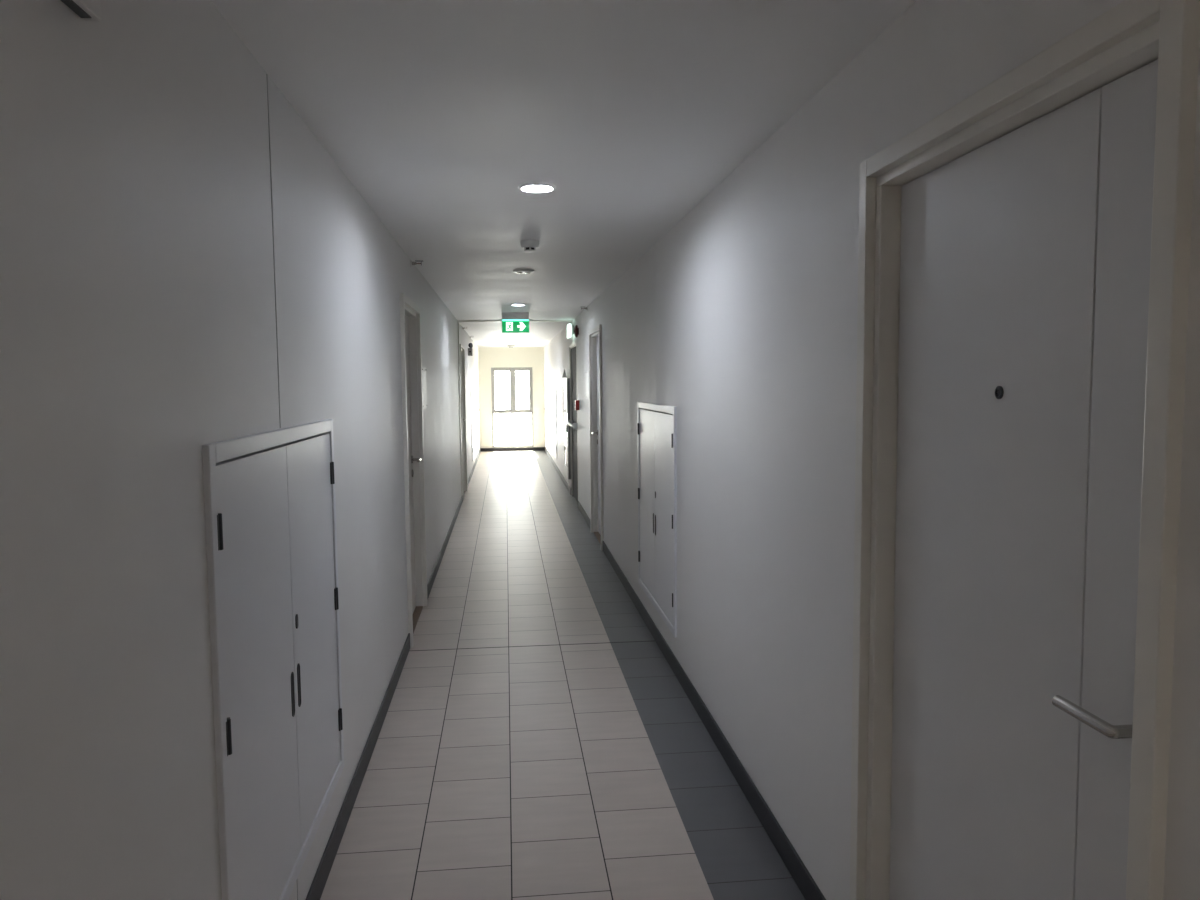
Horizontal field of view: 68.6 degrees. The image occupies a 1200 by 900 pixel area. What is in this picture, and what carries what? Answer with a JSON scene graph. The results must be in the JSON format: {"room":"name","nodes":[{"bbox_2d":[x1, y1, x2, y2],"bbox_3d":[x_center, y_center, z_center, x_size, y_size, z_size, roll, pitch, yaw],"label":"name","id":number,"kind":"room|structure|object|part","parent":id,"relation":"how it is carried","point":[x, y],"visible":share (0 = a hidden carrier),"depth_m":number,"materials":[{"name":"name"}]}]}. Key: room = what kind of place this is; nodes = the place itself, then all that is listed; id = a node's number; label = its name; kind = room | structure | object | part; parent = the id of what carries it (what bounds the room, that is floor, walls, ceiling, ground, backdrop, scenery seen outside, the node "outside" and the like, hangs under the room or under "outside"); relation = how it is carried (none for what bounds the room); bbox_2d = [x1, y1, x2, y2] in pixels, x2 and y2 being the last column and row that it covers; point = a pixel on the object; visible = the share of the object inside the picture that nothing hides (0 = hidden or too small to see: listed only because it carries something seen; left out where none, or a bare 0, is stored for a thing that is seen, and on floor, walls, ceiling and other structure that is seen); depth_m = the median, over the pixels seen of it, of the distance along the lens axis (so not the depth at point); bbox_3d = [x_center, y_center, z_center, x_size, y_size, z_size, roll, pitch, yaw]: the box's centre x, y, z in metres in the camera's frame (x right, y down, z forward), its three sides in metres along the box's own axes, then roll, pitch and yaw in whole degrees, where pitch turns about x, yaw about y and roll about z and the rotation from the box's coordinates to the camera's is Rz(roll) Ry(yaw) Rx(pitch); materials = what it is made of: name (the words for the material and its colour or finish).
{"room":"apartment building corridor","nodes":[
{"label":"apartment building corridor","id":0,"kind":"room"},
{"bbox_2d":[0,0,479,899],"bbox_3d":[-1.404,-0.143,6.899,0.150,2.337,26.000,-1,4,-6],"label":"wall","id":1,"kind":"structure","parent":0,"point":[139,321],"depth_m":1.49,"materials":[{"name":"paint"}]},
{"bbox_2d":[60,0,100,20],"bbox_3d":[-0.704,-0.668,1.074,0.030,0.150,0.340,-1,4,-6],"label":"wall box","id":2,"kind":"object","parent":1,"relation":"attached to","point":[85,9],"visible":1,"depth_m":1.22,"materials":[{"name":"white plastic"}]},
{"bbox_2d":[61,0,91,17],"bbox_3d":[-0.704,-0.596,1.087,0.014,0.004,0.295,-1,4,-6],"label":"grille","id":3,"kind":"object","parent":2,"relation":"attached to","point":[83,8],"depth_m":1.20,"materials":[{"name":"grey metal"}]},
{"bbox_2d":[202,419,343,899],"bbox_3d":[-0.837,0.544,2.381,0.038,1.205,1.252,-1,4,-6],"label":"cabinet","id":4,"kind":"object","parent":1,"relation":"attached to","point":[270,496],"visible":0.96,"depth_m":2.17,"materials":[{"name":"white paint"}]},
{"bbox_3d":[-0.809,0.568,2.091,0.024,1.116,0.580,-1,4,-6],"label":"door","id":5,"kind":"part","parent":4,"relation":"part of","materials":[{"name":"white paint"}]},
{"bbox_3d":[-0.824,0.655,2.360,0.002,0.122,0.027,-1,4,-6],"label":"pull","id":6,"kind":"part","parent":4,"relation":"part of","materials":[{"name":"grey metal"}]},
{"bbox_3d":[-0.831,0.650,2.432,0.002,0.122,0.027,-1,4,-6],"label":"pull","id":7,"kind":"part","parent":4,"relation":"part of","materials":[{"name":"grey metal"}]},
{"bbox_3d":[-0.872,0.523,2.671,0.024,1.116,0.582,-1,4,-6],"label":"door","id":8,"kind":"part","parent":4,"relation":"part of","materials":[{"name":"white paint"}]},
{"bbox_2d":[267,87,279,418],"bbox_3d":[-0.859,-0.508,2.276,0.028,0.905,0.010,-1,4,-6],"label":"trim","id":9,"kind":"structure","parent":1,"relation":"attached to","point":[267,87],"depth_m":2.28,"materials":[{"name":"grey"}]},
{"bbox_2d":[305,447,480,899],"bbox_3d":[-1.314,0.975,6.994,0.010,0.092,26.000,-1,4,-6],"label":"baseboard","id":10,"kind":"structure","parent":1,"relation":"attached to","point":[316,889],"depth_m":3.43,"materials":[{"name":"grey tile"}]},
{"bbox_2d":[399,293,427,647],"bbox_3d":[-1.234,0.098,5.574,0.144,2.059,1.010,-1,4,-6],"label":"door","id":11,"kind":"structure","parent":1,"relation":"in","point":[410,318],"depth_m":5.96,"materials":[{"name":"white paint"}]},
{"bbox_3d":[-1.236,0.067,5.907,0.068,0.053,0.154,-1,4,-6],"label":"handle","id":12,"kind":"part","parent":11,"relation":"part of","materials":[{"name":"silver metal"}]},
{"bbox_2d":[410,260,422,266],"bbox_3d":[-1.172,-1.194,5.633,0.080,0.048,0.048,-1,4,-6],"label":"sprinkler head","id":13,"kind":"object","parent":1,"relation":"attached to","point":[411,262],"visible":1,"depth_m":5.62},
{"bbox_2d":[422,367,426,408],"bbox_3d":[-1.268,-0.449,6.345,0.013,0.300,0.320,-1,4,-6],"label":"plate","id":14,"kind":"object","parent":1,"relation":"attached to","point":[424,387],"visible":0.85,"depth_m":6.33,"materials":[{"name":"white"}]},
{"bbox_2d":[459,344,467,499],"bbox_3d":[-1.931,-0.399,12.063,0.144,2.059,1.010,-1,4,-6],"label":"door","id":15,"kind":"structure","parent":1,"relation":"in","point":[462,348],"depth_m":12.47,"materials":[{"name":"white paint"}]},
{"bbox_2d":[468,343,472,355],"bbox_3d":[-2.092,-1.625,14.204,0.074,0.205,0.263,-1,4,-6],"label":"emergency light","id":16,"kind":"object","parent":1,"relation":"attached to","point":[470,350],"visible":1,"depth_m":14.08,"materials":[{"name":"grey plastic"}]},
{"bbox_2d":[471,390,474,460],"bbox_3d":[-2.257,-0.456,15.589,0.038,1.205,1.260,-1,4,-6],"label":"door","id":17,"kind":"structure","parent":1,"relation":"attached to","point":[472,391],"depth_m":15.51,"materials":[{"name":"white paint"}]},
{"bbox_3d":[-2.228,-0.432,15.292,0.024,1.116,0.575,-1,4,-6],"label":"door","id":18,"kind":"part","parent":17,"relation":"part of","materials":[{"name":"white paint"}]},
{"bbox_3d":[-2.291,-0.477,15.876,0.024,1.116,0.595,-1,4,-6],"label":"door","id":19,"kind":"part","parent":17,"relation":"part of","materials":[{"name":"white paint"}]},
{"bbox_2d":[458,320,571,495],"bbox_3d":[-1.074,-0.542,11.362,1.461,2.237,0.080,-1,4,-6],"label":"trim","id":20,"kind":"structure","parent":1,"relation":"attached to","point":[496,320],"depth_m":11.26,"materials":[{"name":"white paint"}]},
{"bbox_2d":[478,347,544,447],"bbox_3d":[-1.996,-1.149,19.947,1.761,2.337,0.150,-1,4,-6],"label":"wall","id":21,"kind":"structure","parent":0,"point":[489,357],"depth_m":19.84,"materials":[{"name":"white paint"}]},
{"bbox_2d":[491,367,533,446],"bbox_3d":[-1.985,-0.966,19.943,0.928,1.803,0.088,-1,4,-6],"label":"window","id":22,"kind":"structure","parent":21,"relation":"in","point":[512,370],"depth_m":19.90,"materials":[{"name":"silver metal"}]},
{"bbox_2d":[481,447,544,451],"bbox_3d":[-1.977,-0.015,19.955,1.441,0.075,0.010,-1,4,-6],"label":"baseboard","id":23,"kind":"structure","parent":21,"relation":"attached to","point":[524,448],"depth_m":19.96,"materials":[{"name":"grey tile"}]},
{"bbox_2d":[320,450,804,899],"bbox_3d":[-0.591,1.068,7.079,1.761,0.120,26.300,-1,4,-6],"label":"floor","id":24,"kind":"structure","parent":0,"point":[536,740],"depth_m":3.71,"materials":[{"name":"tile"}]},
{"bbox_2d":[211,0,915,347],"bbox_3d":[-0.615,-1.422,6.886,1.761,0.200,26.300,-1,4,-6],"label":"ceiling","id":25,"kind":"structure","parent":0,"point":[437,113],"depth_m":2.54,"materials":[{"name":"white paint"}]},
{"bbox_2d":[499,312,532,332],"bbox_3d":[-0.953,-1.441,9.975,0.381,0.233,0.070,-1,4,-6],"label":"exit sign","id":26,"kind":"object","parent":25,"relation":"hanging from","point":[511,322],"visible":1,"depth_m":9.96,"materials":[{"name":"green plastic"}]},
{"bbox_3d":[-0.957,-1.402,9.977,0.303,0.140,0.008,-1,4,-6],"label":"panel","id":27,"kind":"part","parent":26,"relation":"part of","materials":[{"name":"green plastic"}]},
{"bbox_2d":[513,269,533,273],"bbox_3d":[-0.542,-1.265,6.250,0.152,0.022,0.152,-1,4,-6],"label":"recessed light","id":28,"kind":"object","parent":25,"relation":"in","point":[521,271],"visible":1,"depth_m":6.21,"materials":[{"name":"white metal"}]},
{"bbox_2d":[520,239,538,251],"bbox_3d":[-0.393,-1.142,4.934,0.106,0.061,0.106,-1,4,-6],"label":"smoke detector","id":29,"kind":"object","parent":25,"relation":"attached to","point":[529,245],"visible":1,"depth_m":4.90,"materials":[{"name":"white plastic"}]},
{"bbox_2d":[519,183,555,192],"bbox_3d":[-0.254,-1.095,3.571,0.152,0.072,0.152,-1,4,-6],"label":"recessed light","id":30,"kind":"object","parent":25,"relation":"in","point":[528,187],"visible":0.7,"depth_m":3.60,"materials":[{"name":"white plastic"}]},
{"bbox_2d":[544,0,1199,899],"bbox_3d":[0.198,-0.171,7.069,0.150,2.337,26.000,-1,4,-6],"label":"wall","id":31,"kind":"structure","parent":0,"point":[741,319],"depth_m":2.74,"materials":[{"name":"paint"}]},
{"bbox_2d":[552,389,556,459],"bbox_3d":[-0.818,-0.485,15.883,0.038,1.210,1.260,-1,4,-6],"label":"door","id":32,"kind":"structure","parent":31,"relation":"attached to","point":[554,413],"depth_m":15.82,"materials":[{"name":"white paint"}]},
{"bbox_3d":[-0.845,-0.505,16.170,0.024,1.121,0.595,-1,4,-6],"label":"door","id":33,"kind":"part","parent":32,"relation":"part of","materials":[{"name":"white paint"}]},
{"bbox_3d":[-0.782,-0.461,15.586,0.024,1.121,0.575,-1,4,-6],"label":"door","id":34,"kind":"part","parent":32,"relation":"part of","materials":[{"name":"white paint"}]},
{"bbox_2d":[563,378,570,478],"bbox_3d":[-0.480,-0.320,12.447,0.057,1.385,0.850,-1,4,-6],"label":"door","id":35,"kind":"structure","parent":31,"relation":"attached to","point":[566,381],"depth_m":12.19,"materials":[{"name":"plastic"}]},
{"bbox_3d":[-0.502,-0.506,12.627,0.004,0.800,0.360,-1,4,-6],"label":"glass","id":36,"kind":"part","parent":35,"relation":"part of","materials":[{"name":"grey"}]},
{"bbox_3d":[-0.459,-0.314,12.237,0.007,1.125,0.330,-1,4,-6],"label":"white panel","id":37,"kind":"part","parent":35,"relation":"part of","materials":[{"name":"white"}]},
{"bbox_2d":[567,324,573,337],"bbox_3d":[-0.372,-1.510,11.167,0.072,0.165,0.330,-1,4,-6],"label":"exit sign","id":38,"kind":"object","parent":31,"relation":"attached to","point":[570,329],"visible":0.95,"depth_m":11.03,"materials":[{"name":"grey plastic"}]},
{"bbox_3d":[-0.392,-1.510,11.165,0.032,0.165,0.330,-1,4,-6],"label":"panel","id":39,"kind":"part","parent":38,"relation":"part of","materials":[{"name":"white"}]},
{"bbox_2d":[567,340,578,504],"bbox_3d":[-0.308,-0.361,11.378,0.184,2.059,1.220,-1,4,-6],"label":"door","id":40,"kind":"structure","parent":31,"relation":"in","point":[573,422],"depth_m":11.52,"materials":[{"name":"white paint"}]},
{"bbox_2d":[574,325,578,337],"bbox_3d":[-0.283,-1.406,10.423,0.055,0.152,0.152,-1,4,-6],"label":"bell","id":41,"kind":"object","parent":31,"relation":"attached to","point":[576,329],"visible":1,"depth_m":10.38,"materials":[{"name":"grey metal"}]},
{"bbox_2d":[575,400,578,409],"bbox_3d":[-0.275,-0.537,10.525,0.048,0.118,0.110,-1,4,-6],"label":"fire alarm","id":42,"kind":"object","parent":31,"relation":"attached to","point":[576,401],"visible":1,"depth_m":10.47,"materials":[{"name":"red plastic"}]},
{"bbox_2d":[586,370,588,398],"bbox_3d":[-0.131,-0.689,9.309,0.013,0.300,0.290,-1,4,-6],"label":"plate","id":43,"kind":"object","parent":31,"relation":"attached to","point":[587,372],"visible":0.88,"depth_m":9.29,"materials":[{"name":"white"}]},
{"bbox_2d":[589,325,603,549],"bbox_3d":[0.019,-0.142,8.522,0.144,2.059,1.015,-1,4,-6],"label":"door","id":44,"kind":"structure","parent":31,"relation":"in","point":[595,335],"depth_m":8.91,"materials":[{"name":"white paint"}]},
{"bbox_2d":[637,401,676,637],"bbox_3d":[0.331,0.333,5.195,0.038,1.210,1.270,-1,4,-6],"label":"cabinet","id":45,"kind":"object","parent":31,"relation":"attached to","point":[656,431],"visible":0.91,"depth_m":5.06,"materials":[{"name":"white paint"}]},
{"bbox_3d":[0.303,0.311,5.490,0.024,1.121,0.590,-1,4,-6],"label":"door","id":46,"kind":"part","parent":45,"relation":"part of","materials":[{"name":"white paint"}]},
{"bbox_3d":[0.366,0.356,4.901,0.024,1.121,0.590,-1,4,-6],"label":"door","id":47,"kind":"part","parent":45,"relation":"part of","materials":[{"name":"white paint"}]},
{"bbox_2d":[545,447,825,899],"bbox_3d":[0.129,0.950,7.147,0.010,0.092,26.000,-1,4,-6],"label":"baseboard","id":48,"kind":"structure","parent":31,"relation":"attached to","point":[806,884],"depth_m":3.50,"materials":[{"name":"black paint"}]},
{"bbox_2d":[850,0,1199,899],"bbox_3d":[0.754,0.381,1.684,0.144,2.059,1.019,-1,4,-6],"label":"door","id":49,"kind":"structure","parent":31,"relation":"in","point":[1024,249],"depth_m":1.56,"materials":[{"name":"white paint"}]},
{"bbox_3d":[0.759,0.404,1.324,0.068,0.053,0.154,-1,4,-6],"label":"handle","id":50,"kind":"part","parent":49,"relation":"part of","materials":[{"name":"silver metal"}]}
]}

